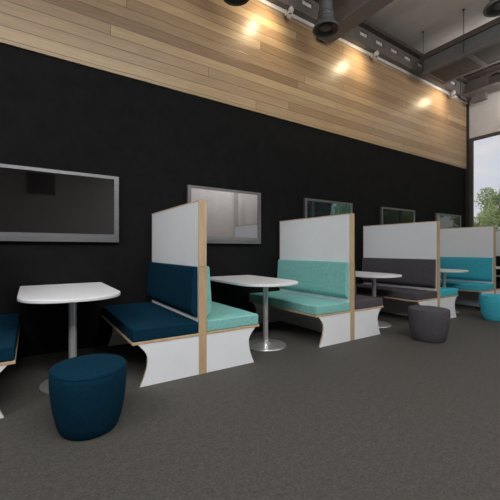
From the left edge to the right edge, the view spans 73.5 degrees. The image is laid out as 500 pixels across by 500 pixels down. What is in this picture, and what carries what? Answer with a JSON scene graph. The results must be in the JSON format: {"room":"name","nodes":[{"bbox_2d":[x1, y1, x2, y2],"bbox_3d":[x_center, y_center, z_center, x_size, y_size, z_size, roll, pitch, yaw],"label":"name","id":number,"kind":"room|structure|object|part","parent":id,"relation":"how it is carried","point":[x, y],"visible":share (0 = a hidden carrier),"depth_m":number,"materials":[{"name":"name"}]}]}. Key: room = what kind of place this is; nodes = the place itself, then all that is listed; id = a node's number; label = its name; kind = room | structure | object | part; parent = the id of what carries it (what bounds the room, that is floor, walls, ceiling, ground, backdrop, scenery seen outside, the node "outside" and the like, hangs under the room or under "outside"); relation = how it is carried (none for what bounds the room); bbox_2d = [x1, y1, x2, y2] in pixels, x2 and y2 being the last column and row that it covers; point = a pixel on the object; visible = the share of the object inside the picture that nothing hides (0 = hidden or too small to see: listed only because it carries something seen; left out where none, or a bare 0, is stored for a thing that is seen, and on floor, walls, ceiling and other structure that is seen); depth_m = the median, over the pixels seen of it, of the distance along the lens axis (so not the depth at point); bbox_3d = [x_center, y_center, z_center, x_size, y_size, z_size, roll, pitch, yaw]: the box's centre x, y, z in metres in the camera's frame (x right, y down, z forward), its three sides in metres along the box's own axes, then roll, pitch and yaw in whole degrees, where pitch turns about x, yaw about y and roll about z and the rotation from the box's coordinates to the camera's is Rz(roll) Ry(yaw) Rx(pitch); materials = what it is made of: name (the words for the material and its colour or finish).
{"room":"common room","nodes":[
{"label":"common room","id":0,"kind":"room"},
{"bbox_2d":[0,0,465,357],"bbox_3d":[-0.125,-1.645,5.028,13.700,5.530,0.150,0,0,-33],"label":"wall","id":1,"kind":"structure","parent":0,"point":[56,114],"depth_m":4.19,"materials":[{"name":"black paint"}]},
{"bbox_2d":[0,163,118,241],"bbox_3d":[-2.053,-0.470,3.643,1.180,0.770,0.055,0,0,-33],"label":"wall screen","id":2,"kind":"object","parent":1,"relation":"attached to","point":[37,204],"visible":1,"depth_m":3.60,"materials":[{"name":"black plastic"}]},
{"bbox_2d":[186,185,260,243],"bbox_3d":[-0.343,-0.470,4.763,1.180,0.770,0.055,0,0,-33],"label":"wall screen","id":3,"kind":"object","parent":1,"relation":"attached to","point":[233,216],"visible":0.74,"depth_m":4.79,"materials":[{"name":"grey glass"}]},
{"bbox_2d":[0,0,465,168],"bbox_3d":[-0.024,-2.917,4.992,13.430,1.675,0.022,0,0,-33],"label":"wood paneling","id":4,"kind":"structure","parent":1,"relation":"attached to","point":[249,56],"depth_m":4.98,"materials":[{"name":"brown wood"}]},
{"bbox_2d":[303,198,352,217],"bbox_3d":[1.391,-0.470,5.898,1.180,0.770,0.055,0,0,-33],"label":"wall screen","id":5,"kind":"object","parent":1,"relation":"attached to","point":[311,207],"visible":0.35,"depth_m":5.80,"materials":[{"name":"black plastic"}]},
{"bbox_2d":[255,0,467,103],"bbox_3d":[-0.016,-3.786,4.980,13.430,0.058,0.050,0,0,-33],"label":"trim","id":6,"kind":"structure","parent":1,"relation":"attached to","point":[265,2],"depth_m":6.38,"materials":[{"name":"grey metal"}]},
{"bbox_2d":[379,207,414,224],"bbox_3d":[3.102,-0.470,7.019,1.180,0.770,0.055,0,0,-33],"label":"wall screen","id":7,"kind":"object","parent":1,"relation":"attached to","point":[387,215],"visible":0.36,"depth_m":6.94,"materials":[{"name":"black plastic"}]},
{"bbox_2d":[434,213,460,228],"bbox_3d":[4.825,-0.470,8.147,1.180,0.770,0.055,0,0,-33],"label":"wall screen","id":8,"kind":"object","parent":1,"relation":"attached to","point":[446,220],"visible":0.35,"depth_m":8.12,"materials":[{"name":"black plastic"}]},
{"bbox_2d":[466,101,468,226],"bbox_3d":[5.697,-1.645,8.715,0.220,5.530,0.059,0,0,-33],"label":"trim","id":9,"kind":"structure","parent":1,"relation":"attached to","point":[467,105],"depth_m":8.64,"materials":[{"name":"brown paint"}]},
{"bbox_2d":[0,304,499,499],"bbox_3d":[2.492,1.180,1.124,13.800,0.120,9.550,0,0,-33],"label":"floor","id":10,"kind":"structure","parent":0,"point":[391,414],"depth_m":2.08,"materials":[{"name":"grey carpet"}]},
{"bbox_2d":[0,313,20,418],"bbox_3d":[-2.240,0.337,2.663,0.656,1.566,1.399,0,0,-33],"label":"booth seat","id":11,"kind":"object","parent":10,"relation":"on","point":[10,324],"visible":1,"depth_m":2.46,"materials":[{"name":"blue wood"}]},
{"bbox_3d":[-1.851,0.947,2.100,0.537,0.347,0.022,0,0,-33],"label":"panel","id":12,"kind":"part","parent":11,"relation":"part of","materials":[{"name":"white laminate"}]},
{"bbox_2d":[0,313,19,361],"bbox_3d":[-2.210,0.700,2.684,0.574,0.104,1.392,0,0,-33],"label":"seat cushion","id":13,"kind":"object","parent":11,"relation":"on","point":[9,323],"depth_m":2.54,"materials":[{"name":"blue fabric"}]},
{"bbox_2d":[17,282,119,393],"bbox_3d":[-1.687,0.749,3.115,0.776,0.742,1.331,0,0,-33],"label":"pedestal table","id":14,"kind":"object","parent":10,"relation":"on","point":[73,293],"visible":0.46,"depth_m":2.80,"materials":[{"name":"white laminate"}]},
{"bbox_2d":[48,354,126,440],"bbox_3d":[-1.017,0.921,2.119,0.444,0.398,0.472,0,0,-33],"label":"stool","id":15,"kind":"object","parent":10,"relation":"on","point":[87,392],"visible":1,"depth_m":1.95,"materials":[{"name":"blue fabric"}]},
{"bbox_3d":[-1.017,0.733,2.119,0.437,0.022,0.465,0,0,-33],"label":"seat","id":16,"kind":"part","parent":15,"relation":"part of","materials":[{"name":"blue fabric"}]},
{"bbox_2d":[102,200,258,386],"bbox_3d":[-0.807,0.337,3.602,1.236,1.566,1.399,0,0,-33],"label":"booth seat","id":17,"kind":"object","parent":10,"relation":"on","point":[182,332],"visible":1,"depth_m":3.12,"materials":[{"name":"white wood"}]},
{"bbox_3d":[-1.441,0.947,4.010,0.537,0.347,0.022,0,0,-33],"label":"panel","id":18,"kind":"part","parent":17,"relation":"part of","materials":[{"name":"white laminate"}]},
{"bbox_2d":[102,302,197,342],"bbox_3d":[-1.081,0.700,3.423,0.574,0.104,1.392,0,0,-33],"label":"seat cushion","id":19,"kind":"object","parent":17,"relation":"on","point":[144,322],"depth_m":3.03,"materials":[{"name":"blue fabric"}]},
{"bbox_3d":[-0.689,0.947,2.861,0.537,0.347,0.022,0,0,-33],"label":"panel","id":20,"kind":"part","parent":17,"relation":"part of","materials":[{"name":"white laminate"}]},
{"bbox_2d":[147,262,197,316],"bbox_3d":[-0.871,0.383,3.569,0.066,0.456,1.361,0,0,-33],"label":"cushion","id":21,"kind":"object","parent":17,"relation":"on","point":[172,285],"depth_m":3.35,"materials":[{"name":"blue fabric"}]},
{"bbox_3d":[-0.834,0.344,3.585,0.012,1.553,1.369,0,0,-33],"label":"panel","id":22,"kind":"part","parent":17,"relation":"part of","materials":[{"name":"white laminate"}]},
{"bbox_2d":[207,266,211,314],"bbox_3d":[-0.751,0.383,3.647,0.066,0.456,1.361,0,0,-33],"label":"cushion","id":23,"kind":"object","parent":17,"relation":"on","point":[209,302],"depth_m":3.08,"materials":[{"name":"teal fabric"}]},
{"bbox_3d":[-0.176,0.947,3.197,0.537,0.347,0.022,0,0,-33],"label":"panel","id":24,"kind":"part","parent":17,"relation":"part of","materials":[{"name":"white laminate"}]},
{"bbox_2d":[207,301,257,331],"bbox_3d":[-0.534,0.700,3.781,0.574,0.104,1.392,0,0,-33],"label":"seat cushion","id":25,"kind":"object","parent":17,"relation":"on","point":[221,318],"depth_m":3.26,"materials":[{"name":"teal fabric"}]},
{"bbox_2d":[210,275,297,351],"bbox_3d":[0.018,0.749,4.232,0.776,0.742,1.331,0,0,-33],"label":"pedestal table","id":26,"kind":"object","parent":10,"relation":"on","point":[265,344],"visible":0.96,"depth_m":3.88,"materials":[{"name":"white laminate"}]},
{"bbox_2d":[249,213,383,346],"bbox_3d":[0.881,0.337,4.707,1.236,1.566,1.399,0,0,-33],"label":"booth seat","id":27,"kind":"object","parent":10,"relation":"on","point":[317,253],"visible":0.94,"depth_m":4.37,"materials":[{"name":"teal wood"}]},
{"bbox_3d":[0.247,0.947,5.115,0.537,0.347,0.022,0,0,-33],"label":"panel","id":28,"kind":"part","parent":27,"relation":"part of","materials":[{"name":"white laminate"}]},
{"bbox_2d":[249,291,349,314],"bbox_3d":[0.607,0.700,4.529,0.574,0.104,1.392,0,0,-33],"label":"seat cushion","id":29,"kind":"object","parent":27,"relation":"on","point":[298,302],"depth_m":4.22,"materials":[{"name":"teal fabric"}]},
{"bbox_2d":[277,259,348,298],"bbox_3d":[0.818,0.383,4.674,0.066,0.456,1.361,0,0,-33],"label":"cushion","id":30,"kind":"object","parent":27,"relation":"on","point":[326,278],"depth_m":4.51,"materials":[{"name":"teal fabric"}]},
{"bbox_3d":[0.854,0.344,4.691,0.012,1.553,1.369,0,0,-33],"label":"panel","id":31,"kind":"part","parent":27,"relation":"part of","materials":[{"name":"white laminate"}]},
{"bbox_3d":[1.000,0.947,3.967,0.537,0.347,0.022,0,0,-33],"label":"panel","id":32,"kind":"part","parent":27,"relation":"part of","materials":[{"name":"white laminate"}]},
{"bbox_3d":[1.512,0.947,4.303,0.537,0.347,0.022,0,0,-33],"label":"panel","id":33,"kind":"part","parent":27,"relation":"part of","materials":[{"name":"white laminate"}]},
{"bbox_2d":[355,295,382,309],"bbox_3d":[1.154,0.700,4.887,0.574,0.104,1.392,0,0,-33],"label":"seat cushion","id":34,"kind":"object","parent":27,"relation":"on","point":[362,302],"depth_m":4.34,"materials":[{"name":"grey fabric"}]},
{"bbox_2d":[355,271,401,327],"bbox_3d":[1.731,0.749,5.354,0.776,0.742,1.331,0,0,-33],"label":"pedestal table","id":35,"kind":"object","parent":10,"relation":"on","point":[373,275],"visible":0.47,"depth_m":4.97,"materials":[{"name":"white laminate"}]},
{"bbox_2d":[356,221,458,318],"bbox_3d":[2.569,0.337,5.813,1.236,1.566,1.399,0,0,-33],"label":"booth seat","id":36,"kind":"object","parent":10,"relation":"on","point":[410,250],"visible":0.84,"depth_m":5.58,"materials":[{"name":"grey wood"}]},
{"bbox_2d":[356,284,436,300],"bbox_3d":[2.295,0.700,5.634,0.574,0.104,1.392,0,0,-33],"label":"seat cushion","id":37,"kind":"object","parent":36,"relation":"on","point":[391,291],"depth_m":5.28,"materials":[{"name":"grey fabric"}]},
{"bbox_2d":[361,258,435,287],"bbox_3d":[2.506,0.383,5.780,0.066,0.456,1.361,0,0,-33],"label":"cushion","id":38,"kind":"object","parent":36,"relation":"on","point":[415,272],"depth_m":5.63,"materials":[{"name":"grey fabric"}]},
{"bbox_3d":[2.542,0.344,5.796,0.012,1.553,1.369,0,0,-33],"label":"panel","id":39,"kind":"part","parent":36,"relation":"part of","materials":[{"name":"white laminate"}]},
{"bbox_3d":[2.688,0.947,5.072,0.537,0.347,0.022,0,0,-33],"label":"panel","id":40,"kind":"part","parent":36,"relation":"part of","materials":[{"name":"white laminate"}]},
{"bbox_3d":[3.201,0.947,5.408,0.537,0.347,0.022,0,0,-33],"label":"panel","id":41,"kind":"part","parent":36,"relation":"part of","materials":[{"name":"white laminate"}]},
{"bbox_2d":[440,287,457,296],"bbox_3d":[2.842,0.700,5.993,0.574,0.104,1.392,0,0,-33],"label":"seat cushion","id":42,"kind":"object","parent":36,"relation":"on","point":[444,291],"depth_m":5.43,"materials":[{"name":"fabric"}]},
{"bbox_2d":[408,305,450,342],"bbox_3d":[2.217,0.921,4.153,0.444,0.398,0.472,0,0,-33],"label":"stool","id":43,"kind":"object","parent":10,"relation":"on","point":[430,324],"visible":1,"depth_m":3.98,"materials":[{"name":"grey fabric"}]},
{"bbox_3d":[2.217,0.733,4.153,0.437,0.022,0.465,0,0,-33],"label":"seat","id":44,"kind":"part","parent":43,"relation":"part of","materials":[{"name":"grey fabric"}]},
{"bbox_2d":[440,268,468,312],"bbox_3d":[3.453,0.749,6.481,0.776,0.742,1.331,0,0,-33],"label":"pedestal table","id":45,"kind":"object","parent":10,"relation":"on","point":[443,271],"visible":0.3,"depth_m":6.04,"materials":[{"name":"white laminate"}]},
{"bbox_2d":[440,226,499,306],"bbox_3d":[4.257,0.337,6.919,1.236,1.566,1.399,0,0,-33],"label":"booth seat","id":46,"kind":"object","parent":10,"relation":"on","point":[473,249],"visible":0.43,"depth_m":6.60,"materials":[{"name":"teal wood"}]},
{"bbox_2d":[440,257,492,281],"bbox_3d":[4.194,0.383,6.885,0.066,0.456,1.361,0,0,-33],"label":"cushion","id":47,"kind":"object","parent":46,"relation":"on","point":[480,269],"depth_m":6.62,"materials":[{"name":"fabric"}]},
{"bbox_2d":[440,280,493,290],"bbox_3d":[3.984,0.700,6.740,0.574,0.104,1.392,0,0,-33],"label":"seat cushion","id":48,"kind":"object","parent":46,"relation":"on","point":[462,285],"depth_m":6.30,"materials":[{"name":"fabric"}]},
{"bbox_3d":[4.376,0.947,6.178,0.537,0.347,0.022,0,0,-33],"label":"panel","id":49,"kind":"part","parent":46,"relation":"part of","materials":[{"name":"white laminate"}]},
{"bbox_2d":[496,281,499,288],"bbox_3d":[4.531,0.700,7.098,0.574,0.104,1.392,0,0,-33],"label":"seat cushion","id":50,"kind":"object","parent":46,"relation":"on","point":[497,282],"depth_m":6.42,"materials":[{"name":"black fabric"}]},
{"bbox_2d":[479,294,499,321],"bbox_3d":[3.918,0.921,5.315,0.444,0.398,0.472,0,0,-33],"label":"stool","id":51,"kind":"object","parent":10,"relation":"on","point":[489,304],"visible":1,"depth_m":5.22,"materials":[{"name":"fabric"}]},
{"bbox_3d":[3.918,0.733,5.315,0.437,0.022,0.465,0,0,-33],"label":"seat","id":52,"kind":"part","parent":51,"relation":"part of","materials":[{"name":"fabric"}]},
{"bbox_2d":[495,231,499,280],"bbox_3d":[5.703,0.337,7.865,0.656,1.566,1.399,0,0,-33],"label":"booth seat","id":53,"kind":"object","parent":10,"relation":"on","point":[497,257],"visible":0.09,"depth_m":7.97,"materials":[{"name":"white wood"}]},
{"bbox_2d":[495,256,499,274],"bbox_3d":[5.882,0.383,7.991,0.066,0.456,1.361,0,0,-33],"label":"cushion","id":54,"kind":"object","parent":53,"relation":"on","point":[497,257],"depth_m":7.94,"materials":[{"name":"black fabric"}]},
{"bbox_2d":[366,0,499,76],"bbox_3d":[2.513,-4.485,1.137,13.850,0.150,9.550,0,0,-33],"label":"ceiling","id":55,"kind":"structure","parent":0,"point":[441,21],"depth_m":6.45,"materials":[{"name":"paint"}]},
{"bbox_2d":[223,0,248,5],"bbox_3d":[-0.179,-3.810,4.234,0.380,1.200,0.380,0,0,-33],"label":"pendant lamp","id":56,"kind":"object","parent":55,"relation":"hanging from","point":[229,2],"visible":1,"depth_m":4.37,"materials":[{"name":"black metal"}]},
{"bbox_2d":[313,0,338,37],"bbox_3d":[1.108,-3.810,4.897,0.380,1.200,0.380,0,0,-33],"label":"pendant lamp","id":57,"kind":"object","parent":55,"relation":"hanging from","point":[326,26],"visible":1,"depth_m":4.83,"materials":[{"name":"black metal"}]},
{"bbox_2d":[420,9,499,84],"bbox_3d":[5.194,-3.988,4.955,0.920,0.844,5.000,0,0,-33],"label":"air duct","id":58,"kind":"object","parent":55,"relation":"hanging from","point":[477,49],"visible":1,"depth_m":6.32,"materials":[{"name":"grey metal"}]},
{"bbox_3d":[4.076,-3.587,6.662,0.620,0.026,0.720,0,0,-33],"label":"underside panel","id":59,"kind":"part","parent":58,"relation":"part of","materials":[{"name":"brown metal"}]},
{"bbox_3d":[5.199,-3.583,4.947,0.800,0.034,4.980,0,0,-33],"label":"underside frame","id":60,"kind":"part","parent":58,"relation":"part of","materials":[{"name":"paint"}]},
{"bbox_3d":[5.199,-3.720,4.947,0.800,0.240,4.980,0,0,-33],"label":"casing","id":61,"kind":"part","parent":58,"relation":"part of","materials":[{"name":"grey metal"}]},
{"bbox_3d":[3.924,-4.005,6.144,0.036,0.810,0.034,0,0,-33],"label":"hanger rod","id":62,"kind":"part","parent":58,"relation":"part of","materials":[{"name":"black metal"}]},
{"bbox_3d":[4.542,-3.587,5.951,0.620,0.026,0.820,0,0,-33],"label":"underside panel","id":63,"kind":"part","parent":58,"relation":"part of","materials":[{"name":"brown metal"}]},
{"bbox_2d":[483,0,499,17],"bbox_3d":[3.326,-3.810,4.449,0.380,1.200,0.380,0,0,-33],"label":"pendant lamp","id":64,"kind":"object","parent":55,"relation":"hanging from","point":[492,9],"visible":1,"depth_m":4.52,"materials":[{"name":"black metal"}]},
{"bbox_2d":[469,74,499,138],"bbox_3d":[8.246,-3.640,4.886,0.150,1.540,9.140,0,0,-33],"label":"wall","id":65,"kind":"structure","parent":0,"point":[484,116],"depth_m":8.34,"materials":[{"name":"white paint"}]},
{"bbox_2d":[469,131,499,226],"bbox_3d":[8.216,-0.875,4.867,0.080,3.990,9.140,0,0,-33],"label":"window","id":66,"kind":"structure","parent":65,"relation":"in","point":[471,140],"depth_m":8.63,"materials":[{"name":"brown metal"}]},
{"bbox_3d":[3.045,-1.645,-4.102,8.600,5.530,0.200,0,0,-33],"label":"wall","id":67,"kind":"structure","parent":0,"visible":0},
{"bbox_2d":[318,0,393,44],"bbox_3d":[3.772,-3.875,1.943,0.300,0.610,9.118,0,0,-33],"label":"steel beam","id":68,"kind":"structure","parent":67,"relation":"attached to","point":[348,14],"depth_m":5.26,"materials":[{"name":"grey metal"}]},
{"label":"outside","id":69,"kind":"structure","parent":0,"visible":0},
{"bbox_3d":[37.504,1.245,24.560,70.340,0.150,120.000,0,0,-33],"label":"ground","id":70,"kind":"structure","parent":69,"visible":0},
{"bbox_2d":[474,211,490,226],"bbox_3d":[20.282,-1.183,30.198,2.940,4.706,2.554,0,0,18],"label":"tree","id":71,"kind":"object","parent":70,"relation":"on","point":[476,224],"visible":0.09,"depth_m":29.77,"materials":[{"name":"green plant"}]},
{"bbox_2d":[474,186,499,230],"bbox_3d":[17.949,-1.824,23.899,3.514,5.988,3.453,0,0,-20],"label":"tree","id":72,"kind":"object","parent":70,"relation":"on","point":[493,217],"visible":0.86,"depth_m":23.90,"materials":[{"name":"green plant"}]},
{"bbox_3d":[-3.211,-1.645,-2.581,0.200,5.530,9.200,0,0,-33],"label":"wall","id":73,"kind":"structure","parent":0,"visible":0},
{"bbox_2d":[268,0,468,96],"bbox_3d":[0.008,-4.008,4.879,13.360,0.384,0.215,0,0,-33],"label":"steel beam","id":74,"kind":"structure","parent":73,"relation":"attached to","point":[366,35],"depth_m":6.51,"materials":[{"name":"grey metal"}]},
{"bbox_2d":[284,6,293,18],"bbox_3d":[0.627,-3.736,5.285,0.140,0.198,0.144,0,0,-33],"label":"spotlight","id":75,"kind":"object","parent":74,"relation":"attached to","point":[288,13],"visible":1,"depth_m":5.25,"materials":[{"name":"grey metal"}]},
{"bbox_2d":[371,50,378,60],"bbox_3d":[2.418,-3.736,6.458,0.140,0.198,0.144,0,0,-33],"label":"spotlight","id":76,"kind":"object","parent":74,"relation":"attached to","point":[374,56],"visible":1,"depth_m":6.42,"materials":[{"name":"grey metal"}]},
{"bbox_2d":[448,90,455,97],"bbox_3d":[4.877,-3.736,8.069,0.140,0.198,0.144,0,0,-33],"label":"spotlight","id":77,"kind":"object","parent":74,"relation":"attached to","point":[452,94],"visible":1,"depth_m":8.04,"materials":[{"name":"grey metal"}]},
{"bbox_3d":[8.692,-1.645,-0.404,4.900,5.530,0.200,0,0,-33],"label":"wall","id":78,"kind":"structure","parent":0,"visible":0},
{"bbox_2d":[460,64,499,103],"bbox_3d":[7.873,-3.920,4.598,0.470,0.600,9.066,0,0,-33],"label":"steel beam","id":79,"kind":"structure","parent":78,"relation":"attached to","point":[477,90],"depth_m":8.07,"materials":[{"name":"grey metal"}]},
{"bbox_3d":[5.394,-3.980,8.383,0.470,0.480,0.016,0,0,-33],"label":"plate","id":80,"kind":"part","parent":79,"relation":"part of","materials":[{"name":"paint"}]}
]}

